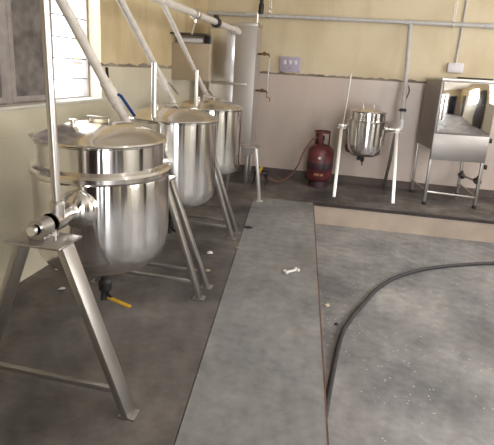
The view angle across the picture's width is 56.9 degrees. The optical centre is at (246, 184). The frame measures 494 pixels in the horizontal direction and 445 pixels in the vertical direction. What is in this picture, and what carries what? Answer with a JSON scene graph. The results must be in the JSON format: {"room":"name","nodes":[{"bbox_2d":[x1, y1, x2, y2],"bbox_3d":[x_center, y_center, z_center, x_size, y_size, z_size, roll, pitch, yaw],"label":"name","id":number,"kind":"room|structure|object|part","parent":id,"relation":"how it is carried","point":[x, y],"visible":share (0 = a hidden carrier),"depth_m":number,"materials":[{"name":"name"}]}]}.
{"room":"commercial kitchen","nodes":[
{"label":"commercial kitchen","id":0,"kind":"room"},
{"bbox_2d":[0,0,208,288],"bbox_3d":[-1.490,-0.682,2.227,0.240,3.350,8.300,6,15,11],"label":"wall","id":1,"kind":"structure","parent":0,"point":[111,37],"depth_m":3.47,"materials":[{"name":"paint"}]},
{"bbox_2d":[0,0,103,110],"bbox_3d":[-1.368,-1.048,2.366,0.175,1.297,2.085,6,15,11],"label":"window","id":2,"kind":"structure","parent":1,"relation":"in","point":[22,84],"depth_m":2.75,"materials":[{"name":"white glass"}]},
{"bbox_3d":[-1.319,-1.131,2.701,0.006,1.195,0.300,6,15,11],"label":"pane","id":3,"kind":"part","parent":2,"relation":"part of","materials":[{"name":"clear glass"}]},
{"bbox_3d":[-1.405,-0.429,2.524,0.175,0.018,2.085,6,15,11],"label":"sill","id":4,"kind":"part","parent":2,"relation":"part of","materials":[{"name":"beige paint"}]},
{"bbox_2d":[52,0,86,79],"bbox_3d":[-1.242,-1.235,3.138,0.009,0.992,0.470,6,15,11],"label":"grille","id":5,"kind":"object","parent":2,"relation":"attached to","point":[83,19],"depth_m":3.36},
{"bbox_2d":[170,32,211,81],"bbox_3d":[-0.581,-1.333,4.750,0.410,0.472,0.180,6,15,11],"label":"upper cabinet","id":6,"kind":"object","parent":1,"relation":"attached to","point":[201,54],"visible":0.89,"depth_m":4.73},
{"bbox_2d":[182,37,203,43],"bbox_3d":[-0.558,-1.496,4.716,0.233,0.056,0.056,6,15,11],"label":"canister","id":7,"kind":"object","parent":6,"relation":"on","point":[185,39],"visible":0.79,"depth_m":4.69,"materials":[{"name":"plastic"}]},
{"bbox_2d":[205,36,211,43],"bbox_3d":[-0.401,-1.488,4.682,0.055,0.074,0.070,6,15,11],"label":"box","id":8,"kind":"object","parent":6,"relation":"on","point":[207,38],"visible":0.98,"depth_m":4.65,"materials":[{"name":"black plastic"}]},
{"bbox_2d":[0,171,493,444],"bbox_3d":[1.183,1.106,2.021,5.440,0.303,7.960,6,15,11],"label":"floor","id":9,"kind":"structure","parent":0,"point":[159,342],"depth_m":2.32,"materials":[{"name":"grey concrete"}]},
{"bbox_2d":[0,216,140,421],"bbox_3d":[-0.775,0.497,1.775,0.750,0.774,0.150,6,15,11],"label":"stand","id":10,"kind":"object","parent":9,"relation":"on","point":[49,238],"visible":0.89,"depth_m":1.73,"materials":[{"name":"grey metal"}]},
{"bbox_3d":[-0.757,0.203,1.700,0.225,0.008,0.150,6,15,11],"label":"plate","id":11,"kind":"part","parent":10,"relation":"part of","materials":[{"name":"grey metal"}]},
{"bbox_2d":[90,175,212,300],"bbox_3d":[-0.576,0.253,2.782,0.740,0.775,0.210,6,15,11],"label":"stand","id":12,"kind":"object","parent":9,"relation":"on","point":[176,208],"visible":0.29,"depth_m":2.75,"materials":[{"name":"grey metal"}]},
{"bbox_3d":[-0.810,0.281,2.775,0.299,0.698,0.067,5,14,6],"label":"leg","id":13,"kind":"part","parent":12,"relation":"part of","materials":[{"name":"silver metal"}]},
{"bbox_2d":[26,0,170,307],"bbox_3d":[-0.650,-0.149,2.106,0.664,1.565,0.909,-3,16,-23],"label":"kettle","id":14,"kind":"object","parent":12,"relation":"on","point":[105,182],"visible":0.96,"depth_m":1.96,"materials":[{"name":"silver metal"}]},
{"bbox_3d":[-0.712,-0.347,1.647,0.048,0.962,0.033,6,15,11],"label":"tilt lever","id":15,"kind":"part","parent":14,"relation":"part of","materials":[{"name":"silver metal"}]},
{"bbox_2d":[49,200,64,217],"bbox_3d":[-0.732,0.099,1.759,0.054,0.080,0.054,6,15,11],"label":"socket","id":16,"kind":"object","parent":14,"relation":"attached to","point":[57,207],"depth_m":1.73,"materials":[{"name":"grey metal"}]},
{"bbox_2d":[69,119,77,126],"bbox_3d":[-0.768,-0.276,2.014,0.036,0.036,0.036,6,15,11],"label":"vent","id":17,"kind":"object","parent":14,"relation":"attached to","point":[73,122],"depth_m":2.00,"materials":[{"name":"silver metal"}]},
{"bbox_3d":[-0.681,-0.262,2.145,0.608,0.084,0.608,6,15,11],"label":"lid","id":18,"kind":"part","parent":14,"relation":"part of","materials":[{"name":"silver metal"}]},
{"bbox_3d":[-0.684,-0.292,2.117,0.124,0.055,0.032,6,15,11],"label":"lid handle","id":19,"kind":"part","parent":14,"relation":"part of","materials":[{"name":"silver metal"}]},
{"bbox_3d":[-0.645,0.590,2.300,0.137,0.029,0.022,9,15,19],"label":"valve lever","id":20,"kind":"part","parent":14,"relation":"part of","materials":[{"name":"yellow plastic"}]},
{"bbox_3d":[-0.373,0.329,2.688,0.299,0.698,0.067,8,15,17],"label":"leg","id":21,"kind":"part","parent":12,"relation":"part of","materials":[{"name":"silver metal"}]},
{"bbox_3d":[-0.346,0.300,2.808,0.299,0.698,0.067,5,14,6],"label":"leg","id":22,"kind":"part","parent":12,"relation":"part of","materials":[{"name":"silver metal"}]},
{"bbox_2d":[180,149,240,240],"bbox_3d":[-0.400,0.015,3.759,0.720,0.775,0.210,6,15,11],"label":"stand","id":23,"kind":"object","parent":9,"relation":"on","point":[219,183],"visible":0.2,"depth_m":3.73,"materials":[{"name":"grey metal"}]},
{"bbox_2d":[127,62,218,233],"bbox_3d":[-0.545,-0.238,3.223,0.642,1.199,0.717,-5,17,-30],"label":"kettle","id":24,"kind":"object","parent":23,"relation":"on","point":[191,133],"visible":0.68,"depth_m":2.95,"materials":[{"name":"silver metal"}]},
{"bbox_3d":[-0.584,-0.461,2.865,0.032,0.597,0.033,6,15,11],"label":"tilt lever","id":25,"kind":"part","parent":24,"relation":"part of","materials":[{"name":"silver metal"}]},
{"bbox_3d":[-0.510,-0.531,3.095,0.124,0.055,0.032,6,15,11],"label":"lid handle","id":26,"kind":"part","parent":24,"relation":"part of","materials":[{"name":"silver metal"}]},
{"bbox_3d":[-0.508,-0.501,3.122,0.640,0.084,0.640,6,15,11],"label":"lid","id":27,"kind":"part","parent":24,"relation":"part of","materials":[{"name":"silver metal"}]},
{"bbox_2d":[179,70,244,175],"bbox_3d":[-0.380,-0.460,4.206,0.647,1.162,0.720,-5,17,-30],"label":"kettle","id":28,"kind":"object","parent":23,"relation":"on","point":[230,114],"visible":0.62,"depth_m":3.94,"materials":[{"name":"silver metal"}]},
{"bbox_3d":[-0.432,-0.684,3.851,0.032,0.560,0.033,6,15,11],"label":"tilt lever","id":29,"kind":"part","parent":28,"relation":"part of","materials":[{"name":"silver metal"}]},
{"bbox_3d":[-0.335,-0.739,4.100,0.634,0.084,0.634,6,15,11],"label":"lid","id":30,"kind":"part","parent":28,"relation":"part of","materials":[{"name":"silver metal"}]},
{"bbox_3d":[-0.203,0.090,3.666,0.290,0.698,0.067,8,15,17],"label":"leg","id":31,"kind":"part","parent":23,"relation":"part of","materials":[{"name":"silver metal"}]},
{"bbox_3d":[-0.176,0.061,3.787,0.290,0.698,0.067,5,14,5],"label":"leg","id":32,"kind":"part","parent":23,"relation":"part of","materials":[{"name":"silver metal"}]},
{"bbox_2d":[209,0,269,184],"bbox_3d":[-0.073,-1.097,5.348,0.721,2.180,0.375,6,15,11],"label":"water heater","id":33,"kind":"object","parent":9,"relation":"on","point":[235,59],"visible":0.8,"depth_m":5.20,"materials":[{"name":"grey metal"}]},
{"bbox_2d":[150,0,240,34],"bbox_3d":[-0.733,-1.012,2.345,0.100,0.223,5.800,6,15,11],"label":"pipe","id":34,"kind":"object","parent":33,"relation":"attached to","point":[194,13],"visible":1,"depth_m":3.71,"materials":[{"name":"grey metal"}]},
{"bbox_2d":[55,0,135,122],"bbox_3d":[-0.740,-0.524,2.248,0.135,1.008,0.714,11,16,29],"label":"pipe","id":35,"kind":"object","parent":34,"relation":"attached to","point":[115,99],"visible":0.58,"depth_m":2.22,"materials":[{"name":"grey metal"}]},
{"bbox_3d":[-0.642,-0.423,2.425,0.033,0.127,0.126,16,19,40],"label":"valve lever","id":36,"kind":"part","parent":35,"relation":"part of","materials":[{"name":"blue plastic"}]},
{"bbox_2d":[116,0,178,105],"bbox_3d":[-0.612,-0.716,3.019,0.149,1.008,1.080,6,15,11],"label":"pipe","id":37,"kind":"object","parent":34,"relation":"attached to","point":[164,83],"visible":0.67,"depth_m":2.90,"materials":[{"name":"grey metal"}]},
{"bbox_3d":[-0.546,-0.710,3.357,0.035,0.094,0.142,8,15,18],"label":"valve lever","id":38,"kind":"part","parent":37,"relation":"part of","materials":[{"name":"black metal"}]},
{"bbox_2d":[161,5,213,97],"bbox_3d":[-0.462,-0.915,3.838,0.103,1.005,1.405,6,15,11],"label":"pipe","id":39,"kind":"object","parent":34,"relation":"attached to","point":[204,90],"visible":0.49,"depth_m":3.54,"materials":[{"name":"grey metal"}]},
{"bbox_3d":[-0.307,-1.068,5.280,0.285,1.410,0.026,6,15,11],"label":"panel","id":40,"kind":"part","parent":33,"relation":"part of","materials":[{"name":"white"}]},
{"bbox_3d":[-0.044,-1.060,5.228,0.240,1.450,0.014,6,15,11],"label":"panel","id":41,"kind":"part","parent":33,"relation":"part of","materials":[{"name":"grey metal"}]},
{"bbox_3d":[-0.010,-0.185,5.476,0.040,0.360,0.040,6,15,11],"label":"leg","id":42,"kind":"part","parent":33,"relation":"part of","materials":[{"name":"silver metal"}]},
{"bbox_3d":[0.037,-0.235,5.685,0.040,0.360,0.040,6,15,11],"label":"leg","id":43,"kind":"part","parent":33,"relation":"part of","materials":[{"name":"silver metal"}]},
{"bbox_2d":[225,143,262,201],"bbox_3d":[-0.038,-0.131,4.801,0.450,0.585,0.200,6,15,11],"label":"stand","id":44,"kind":"object","parent":9,"relation":"on","point":[256,147],"visible":0.57,"depth_m":4.76,"materials":[{"name":"grey metal"}]},
{"bbox_3d":[-0.200,-0.146,4.834,0.119,0.578,0.060,6,15,11],"label":"leg","id":45,"kind":"part","parent":44,"relation":"part of","materials":[{"name":"silver metal"}]},
{"bbox_3d":[-0.021,-0.410,4.730,0.300,0.008,0.200,6,15,11],"label":"plate","id":46,"kind":"part","parent":44,"relation":"part of","materials":[{"name":"grey metal"}]},
{"bbox_3d":[0.123,-0.110,4.769,0.119,0.578,0.060,6,15,11],"label":"leg","id":47,"kind":"part","parent":44,"relation":"part of","materials":[{"name":"white metal"}]},
{"bbox_2d":[252,166,268,185],"bbox_3d":[0.164,-0.129,5.533,0.196,0.246,0.217,6,15,11],"label":"gas burner","id":48,"kind":"object","parent":9,"relation":"on","point":[263,172],"visible":0.78,"depth_m":5.48,"materials":[{"name":"black metal"}]},
{"bbox_2d":[263,137,317,181],"bbox_3d":[0.511,-0.309,5.539,0.660,0.601,0.062,4,14,3],"label":"gas hose","id":49,"kind":"object","parent":48,"relation":"attached to","point":[312,139],"visible":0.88,"depth_m":5.53,"materials":[{"name":"rubber"}]},
{"bbox_2d":[283,267,299,273],"bbox_3d":[0.309,0.594,3.162,0.122,0.026,0.051,-5,17,-30],"label":"fitting","id":50,"kind":"object","parent":9,"relation":"on","point":[295,268],"visible":1,"depth_m":3.15,"materials":[{"name":"white plastic"}]},
{"bbox_2d":[306,130,333,187],"bbox_3d":[0.897,-0.323,5.574,0.317,0.684,0.318,6,15,11],"label":"gas cylinder","id":51,"kind":"object","parent":9,"relation":"on","point":[320,155],"visible":1,"depth_m":5.47,"materials":[{"name":"red paint"}]},
{"bbox_3d":[0.894,-0.275,5.587,0.316,0.485,0.316,6,15,11],"label":"tank","id":52,"kind":"part","parent":51,"relation":"part of","materials":[{"name":"red metal"}]},
{"bbox_2d":[313,204,328,444],"bbox_3d":[0.286,1.107,1.640,0.008,0.224,6.760,5,14,6],"label":"trim","id":53,"kind":"structure","parent":9,"relation":"attached to","point":[327,433],"depth_m":2.27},
{"bbox_2d":[332,123,345,196],"bbox_3d":[1.078,-0.320,5.377,0.100,0.808,0.652,6,15,11],"label":"stand","id":54,"kind":"object","parent":9,"relation":"on","point":[341,126],"visible":0.94,"depth_m":5.22,"materials":[{"name":"grey metal"}]},
{"bbox_3d":[1.104,-0.690,5.303,0.100,0.052,0.110,6,15,11],"label":"plate","id":55,"kind":"part","parent":54,"relation":"part of","materials":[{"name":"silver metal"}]},
{"bbox_2d":[382,128,400,203],"bbox_3d":[1.668,-0.254,5.259,0.120,0.808,0.652,6,15,11],"label":"stand","id":56,"kind":"object","parent":9,"relation":"on","point":[394,147],"visible":0.97,"depth_m":5.13,"materials":[{"name":"grey metal"}]},
{"bbox_2d":[341,73,395,165],"bbox_3d":[1.401,-0.729,5.223,0.493,1.040,0.504,-6,17,-34],"label":"kettle","id":57,"kind":"object","parent":56,"relation":"on","point":[367,128],"visible":1,"depth_m":5.09,"materials":[{"name":"silver metal"}]},
{"bbox_3d":[1.143,-0.978,5.204,0.047,0.579,0.020,6,15,11],"label":"tilt lever","id":58,"kind":"part","parent":57,"relation":"part of","materials":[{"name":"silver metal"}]},
{"bbox_3d":[1.384,-0.860,5.198,0.426,0.050,0.426,6,15,11],"label":"lid","id":59,"kind":"part","parent":57,"relation":"part of","materials":[{"name":"silver metal"}]},
{"bbox_3d":[1.700,-0.274,5.439,0.039,0.761,0.292,5,14,5],"label":"leg","id":60,"kind":"part","parent":56,"relation":"part of","materials":[{"name":"silver metal"}]},
{"bbox_3d":[1.656,-0.192,5.106,0.039,0.762,0.330,5,14,6],"label":"leg","id":61,"kind":"part","parent":56,"relation":"part of","materials":[{"name":"white metal"}]},
{"bbox_3d":[1.694,-0.624,5.185,0.120,0.052,0.110,6,15,11],"label":"plate","id":62,"kind":"part","parent":56,"relation":"part of","materials":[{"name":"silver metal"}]},
{"bbox_2d":[313,202,493,223],"bbox_3d":[2.598,0.390,4.594,3.844,0.022,0.043,6,14,9],"label":"trim","id":63,"kind":"structure","parent":9,"relation":"attached to","point":[314,203],"depth_m":4.73,"materials":[{"name":"grey concrete"}]},
{"bbox_2d":[314,206,493,242],"bbox_3d":[2.590,0.499,4.617,3.843,0.202,0.012,6,14,9],"label":"trim","id":64,"kind":"structure","parent":9,"relation":"attached to","point":[436,227],"depth_m":4.75,"materials":[{"name":"beige paint"}]},
{"bbox_2d":[409,77,493,208],"bbox_3d":[2.330,-0.489,5.155,0.633,1.380,0.610,4,14,4],"label":"cabinet","id":65,"kind":"object","parent":9,"relation":"on","point":[461,111],"visible":1,"depth_m":4.87,"materials":[{"name":"grey metal"}]},
{"bbox_3d":[2.047,-0.314,5.514,0.030,0.770,0.030,4,14,4],"label":"leg","id":66,"kind":"part","parent":65,"relation":"part of","materials":[{"name":"silver metal"}]},
{"bbox_3d":[2.002,-0.186,5.002,0.030,0.770,0.030,4,14,4],"label":"leg","id":67,"kind":"part","parent":65,"relation":"part of","materials":[{"name":"silver metal"}]},
{"bbox_3d":[2.071,-0.817,4.798,0.014,0.270,0.034,4,14,4],"label":"door handle","id":68,"kind":"part","parent":65,"relation":"part of","materials":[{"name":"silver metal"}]},
{"bbox_3d":[2.258,0.106,5.052,0.521,0.050,0.020,4,14,4],"label":"rail","id":69,"kind":"part","parent":65,"relation":"part of","materials":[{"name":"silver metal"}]},
{"bbox_3d":[2.592,-0.271,5.476,0.030,0.770,0.030,4,14,4],"label":"leg","id":70,"kind":"part","parent":65,"relation":"part of","materials":[{"name":"silver metal"}]},
{"bbox_3d":[2.319,-0.803,4.799,0.555,0.530,0.012,4,14,4],"label":"door","id":71,"kind":"part","parent":65,"relation":"part of","materials":[{"name":"silver metal"}]},
{"bbox_3d":[2.553,0.064,5.289,0.016,0.046,0.511,4,14,4],"label":"rail","id":72,"kind":"part","parent":65,"relation":"part of","materials":[{"name":"silver metal"}]},
{"bbox_2d":[457,77,493,79],"bbox_3d":[2.421,-1.131,4.846,0.330,0.016,0.160,6,15,11],"label":"tray","id":73,"kind":"object","parent":65,"relation":"on","point":[457,77],"visible":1,"depth_m":4.78,"materials":[{"name":"silver metal"}]},
{"bbox_3d":[2.547,-0.143,4.964,0.030,0.770,0.030,4,14,4],"label":"leg","id":74,"kind":"part","parent":65,"relation":"part of","materials":[{"name":"silver metal"}]},
{"bbox_2d":[206,0,493,189],"bbox_3d":[2.246,-1.290,5.500,5.640,3.350,0.200,6,15,11],"label":"wall","id":75,"kind":"structure","parent":0,"point":[307,101],"depth_m":5.60,"materials":[{"name":"cream painted plaster"},{"name":"pinkish-beige paint"}]},
{"bbox_2d":[269,0,271,19],"bbox_3d":[0.298,-2.297,5.535,0.033,0.550,0.078,6,15,11],"label":"hanger","id":76,"kind":"object","parent":75,"relation":"attached to","point":[270,0],"visible":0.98,"depth_m":5.54,"materials":[{"name":"grey metal"}]},
{"bbox_2d":[279,56,300,72],"bbox_3d":[0.541,-1.509,5.701,0.260,0.185,0.049,6,15,11],"label":"board","id":77,"kind":"object","parent":75,"relation":"attached to","point":[287,64],"visible":1,"depth_m":5.69,"materials":[{"name":"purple plastic"}]},
{"bbox_2d":[237,164,493,197],"bbox_3d":[2.048,0.008,5.743,5.440,0.095,0.018,6,15,11],"label":"baseboard","id":78,"kind":"structure","parent":75,"relation":"attached to","point":[272,171],"depth_m":5.81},
{"bbox_2d":[451,0,458,28],"bbox_3d":[2.354,-2.059,5.127,0.033,0.570,0.078,6,15,11],"label":"hanger","id":79,"kind":"object","parent":75,"relation":"attached to","point":[455,0],"visible":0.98,"depth_m":5.13,"materials":[{"name":"grey metal"}]},
{"bbox_2d":[207,11,493,28],"bbox_3d":[2.150,-1.851,5.218,5.420,0.099,0.062,6,15,11],"label":"pipe","id":80,"kind":"object","parent":79,"relation":"hanging from","point":[241,14],"visible":1,"depth_m":5.37,"materials":[{"name":"white metal"}]},
{"bbox_2d":[396,24,412,130],"bbox_3d":[1.818,-1.238,5.229,0.088,1.222,0.444,6,15,11],"label":"pipe","id":81,"kind":"object","parent":80,"relation":"attached to","point":[402,110],"visible":0.98,"depth_m":5.22,"materials":[{"name":"metal"}]},
{"bbox_2d":[447,0,467,72],"bbox_3d":[2.470,-2.081,5.127,0.170,1.590,0.049,6,15,11],"label":"conduit","id":82,"kind":"object","parent":75,"relation":"attached to","point":[455,67],"visible":1,"depth_m":5.28,"materials":[{"name":"white plastic"}]},
{"bbox_2d":[315,223,493,444],"bbox_3d":[1.859,1.406,1.456,3.838,0.080,6.920,6,15,11],"label":"floor","id":83,"kind":"structure","parent":0,"point":[415,364],"depth_m":2.86,"materials":[{"name":"grey concrete"}]},
{"bbox_2d":[326,261,493,417],"bbox_3d":[1.218,0.892,3.101,0.886,0.028,3.948,16,19,41],"label":"hose","id":84,"kind":"object","parent":83,"relation":"on","point":[364,302],"visible":0.94,"depth_m":3.12,"materials":[{"name":"black rubber"}]}
]}

